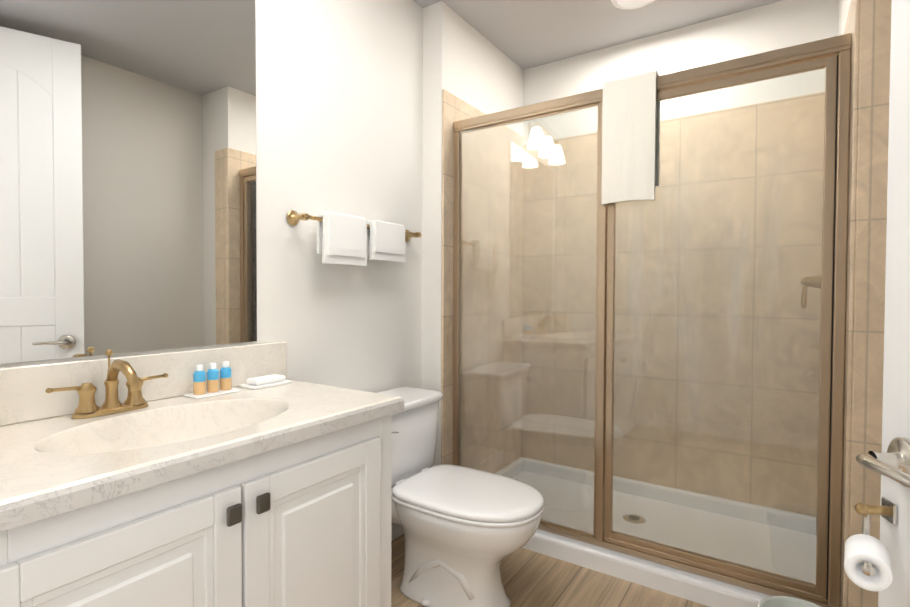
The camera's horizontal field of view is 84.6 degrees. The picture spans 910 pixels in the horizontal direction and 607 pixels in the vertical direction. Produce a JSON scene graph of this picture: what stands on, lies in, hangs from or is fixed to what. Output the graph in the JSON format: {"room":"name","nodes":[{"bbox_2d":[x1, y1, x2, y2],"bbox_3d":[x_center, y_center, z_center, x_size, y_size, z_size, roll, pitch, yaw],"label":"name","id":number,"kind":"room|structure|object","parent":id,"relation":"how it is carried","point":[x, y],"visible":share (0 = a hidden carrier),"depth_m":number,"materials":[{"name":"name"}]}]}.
{"room":"bathroom","nodes":[
{"label":"bathroom","id":0,"kind":"room"},
{"bbox_2d":[0,0,422,392],"bbox_3d":[-0.576,-0.162,1.843,0.100,2.442,3.268,1,1,34],"label":"wall","id":1,"kind":"structure","parent":0,"point":[339,106],"depth_m":1.93,"materials":[{"name":"white paint"}]},
{"bbox_2d":[0,0,256,363],"bbox_3d":[-0.897,-0.449,1.253,0.005,1.162,0.899,1,1,34],"label":"mirror","id":2,"kind":"object","parent":1,"relation":"attached to","point":[128,218],"visible":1,"depth_m":1.31,"materials":[{"name":"clear glass"}]},
{"bbox_2d":[287,210,421,265],"bbox_3d":[-0.354,-0.240,1.990,0.099,0.186,0.684,1,1,34],"label":"towel bar","id":3,"kind":"object","parent":1,"relation":"attached to","point":[347,239],"visible":1,"depth_m":1.88,"materials":[{"name":"white fabric"}]},
{"bbox_2d":[391,522,403,540],"bbox_3d":[-0.367,1.007,2.072,0.030,0.095,0.787,1,1,34],"label":"baseboard","id":4,"kind":"structure","parent":1,"relation":"attached to","point":[397,530],"depth_m":2.19,"materials":[{"name":"white paint"}]},
{"bbox_2d":[422,1,522,466],"bbox_3d":[0.125,-0.178,2.708,0.109,2.442,0.851,1,1,34],"label":"wall","id":5,"kind":"structure","parent":0,"point":[465,61],"depth_m":2.36,"materials":[{"name":"white paint"}]},
{"bbox_2d":[441,89,523,473],"bbox_3d":[0.172,0.024,2.674,0.012,2.040,0.837,1,1,34],"label":"wall tile","id":6,"kind":"structure","parent":5,"relation":"attached to","point":[454,108],"depth_m":2.62,"materials":[{"name":"tile"}]},
{"bbox_2d":[391,534,708,606],"bbox_3d":[0.260,1.123,1.311,2.120,0.100,3.268,1,1,34],"label":"floor","id":7,"kind":"structure","parent":0,"point":[529,578],"depth_m":1.87,"materials":[{"name":"brown wood"}]},
{"bbox_2d":[0,341,403,606],"bbox_3d":[-0.624,0.607,1.199,0.550,0.931,0.930,1,1,34],"label":"bathroom vanity","id":8,"kind":"object","parent":7,"relation":"on","point":[170,495],"visible":0.98,"depth_m":1.08,"materials":[{"name":"white paint"}]},
{"bbox_2d":[46,349,167,418],"bbox_3d":[-0.801,0.190,1.199,0.161,0.154,0.265,1,1,34],"label":"faucet","id":9,"kind":"object","parent":8,"relation":"on","point":[87,407],"visible":1,"depth_m":1.20,"materials":[{"name":"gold metal"}]},
{"bbox_2d":[183,361,241,398],"bbox_3d":[-0.704,0.218,1.455,0.072,0.089,0.140,1,1,34],"label":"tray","id":10,"kind":"object","parent":8,"relation":"on","point":[199,384],"visible":0.98,"depth_m":1.44,"materials":[{"name":"white"}]},
{"bbox_2d":[240,374,291,389],"bbox_3d":[-0.601,0.247,1.593,0.077,0.026,0.140,1,1,34],"label":"soap bar","id":11,"kind":"object","parent":8,"relation":"on","point":[260,382],"visible":0.96,"depth_m":1.56,"materials":[{"name":"white"}]},
{"bbox_2d":[378,387,544,606],"bbox_3d":[-0.046,0.720,1.841,0.773,0.682,0.478,1,1,34],"label":"toilet","id":12,"kind":"object","parent":7,"relation":"on","point":[467,530],"visible":0.83,"depth_m":1.72,"materials":[{"name":"white ceramic"}]},
{"bbox_2d":[495,457,816,606],"bbox_3d":[0.802,1.002,2.296,1.483,0.104,0.797,1,1,34],"label":"shower pan","id":13,"kind":"object","parent":7,"relation":"on","point":[703,590],"depth_m":2.19,"materials":[{"name":"white plastic"}]},
{"bbox_2d":[453,33,850,606],"bbox_3d":[0.619,0.064,1.995,1.483,1.832,0.048,1,1,34],"label":"shower enclosure","id":14,"kind":"object","parent":13,"relation":"on","point":[832,55],"visible":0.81,"depth_m":1.84,"materials":[{"name":"clear glass"}]},
{"bbox_2d":[602,70,659,204],"bbox_3d":[0.682,-0.627,1.940,0.197,0.480,0.092,1,1,34],"label":"towel","id":15,"kind":"object","parent":14,"relation":"hanging from","point":[630,110],"visible":0.94,"depth_m":1.90,"materials":[{"name":"white fabric"}]},
{"bbox_2d":[758,596,820,606],"bbox_3d":[0.930,0.958,1.338,0.211,0.235,0.211,1,1,34],"label":"waste bin","id":16,"kind":"object","parent":7,"relation":"on","point":[778,601],"visible":1,"depth_m":1.42,"materials":[{"name":"grey"}]},
{"bbox_2d":[413,0,781,69],"bbox_3d":[0.270,-1.418,1.257,2.120,0.100,3.268,1,1,34],"label":"ceiling","id":17,"kind":"structure","parent":0,"point":[525,34],"depth_m":2.46,"materials":[{"name":"grey paint"}]},
{"bbox_2d":[610,0,654,9],"bbox_3d":[0.810,-1.380,2.245,0.216,0.012,0.216,1,1,34],"label":"ceiling light","id":18,"kind":"object","parent":17,"relation":"attached to","point":[627,4],"visible":0.98,"depth_m":2.30,"materials":[{"name":"white glass"}]},
{"bbox_2d":[523,0,838,144],"bbox_3d":[1.142,-0.172,2.602,1.920,2.442,0.100,1,1,34],"label":"wall","id":19,"kind":"structure","parent":0,"point":[772,26],"depth_m":2.48,"materials":[{"name":"white paint"}]},
{"bbox_2d":[521,92,824,516],"bbox_3d":[1.030,0.054,2.614,1.509,1.990,0.012,1,1,34],"label":"wall tile","id":20,"kind":"structure","parent":19,"relation":"attached to","point":[808,229],"depth_m":2.48,"materials":[{"name":"tile"}]},
{"bbox_2d":[838,0,850,35],"bbox_3d":[1.556,-0.152,1.763,0.302,2.442,0.839,1,1,34],"label":"wall","id":21,"kind":"structure","parent":0,"point":[844,6],"depth_m":1.99,"materials":[{"name":"white paint"}]},
{"bbox_2d":[840,0,859,606],"bbox_3d":[1.418,0.046,1.845,0.012,2.040,0.839,1,1,34],"label":"wall tile","id":22,"kind":"structure","parent":21,"relation":"attached to","point":[852,26],"depth_m":1.50,"materials":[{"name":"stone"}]},
{"bbox_2d":[800,274,821,307],"bbox_3d":[1.390,-0.077,1.913,0.112,0.193,0.176,1,1,34],"label":"shower valve","id":23,"kind":"object","parent":22,"relation":"attached to","point":[805,285],"depth_m":1.92,"materials":[{"name":"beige metal"}]},
{"bbox_2d":[848,0,891,606],"bbox_3d":[1.252,0.054,1.459,0.138,2.040,0.012,1,1,34],"label":"wall tiles","id":24,"kind":"structure","parent":21,"relation":"attached to","point":[871,207],"depth_m":1.47,"materials":[{"name":"tile"}]},
{"bbox_3d":[1.106,-0.132,0.725,0.100,2.442,3.268,1,1,34],"label":"wall","id":25,"kind":"structure","parent":0,"visible":0},
{"bbox_2d":[844,0,909,606],"bbox_3d":[0.627,-0.093,0.463,0.373,2.348,0.729,1,1,34],"label":"door","id":26,"kind":"structure","parent":25,"relation":"in","point":[881,565],"depth_m":0.79,"materials":[{"name":"white paint"}]}
]}

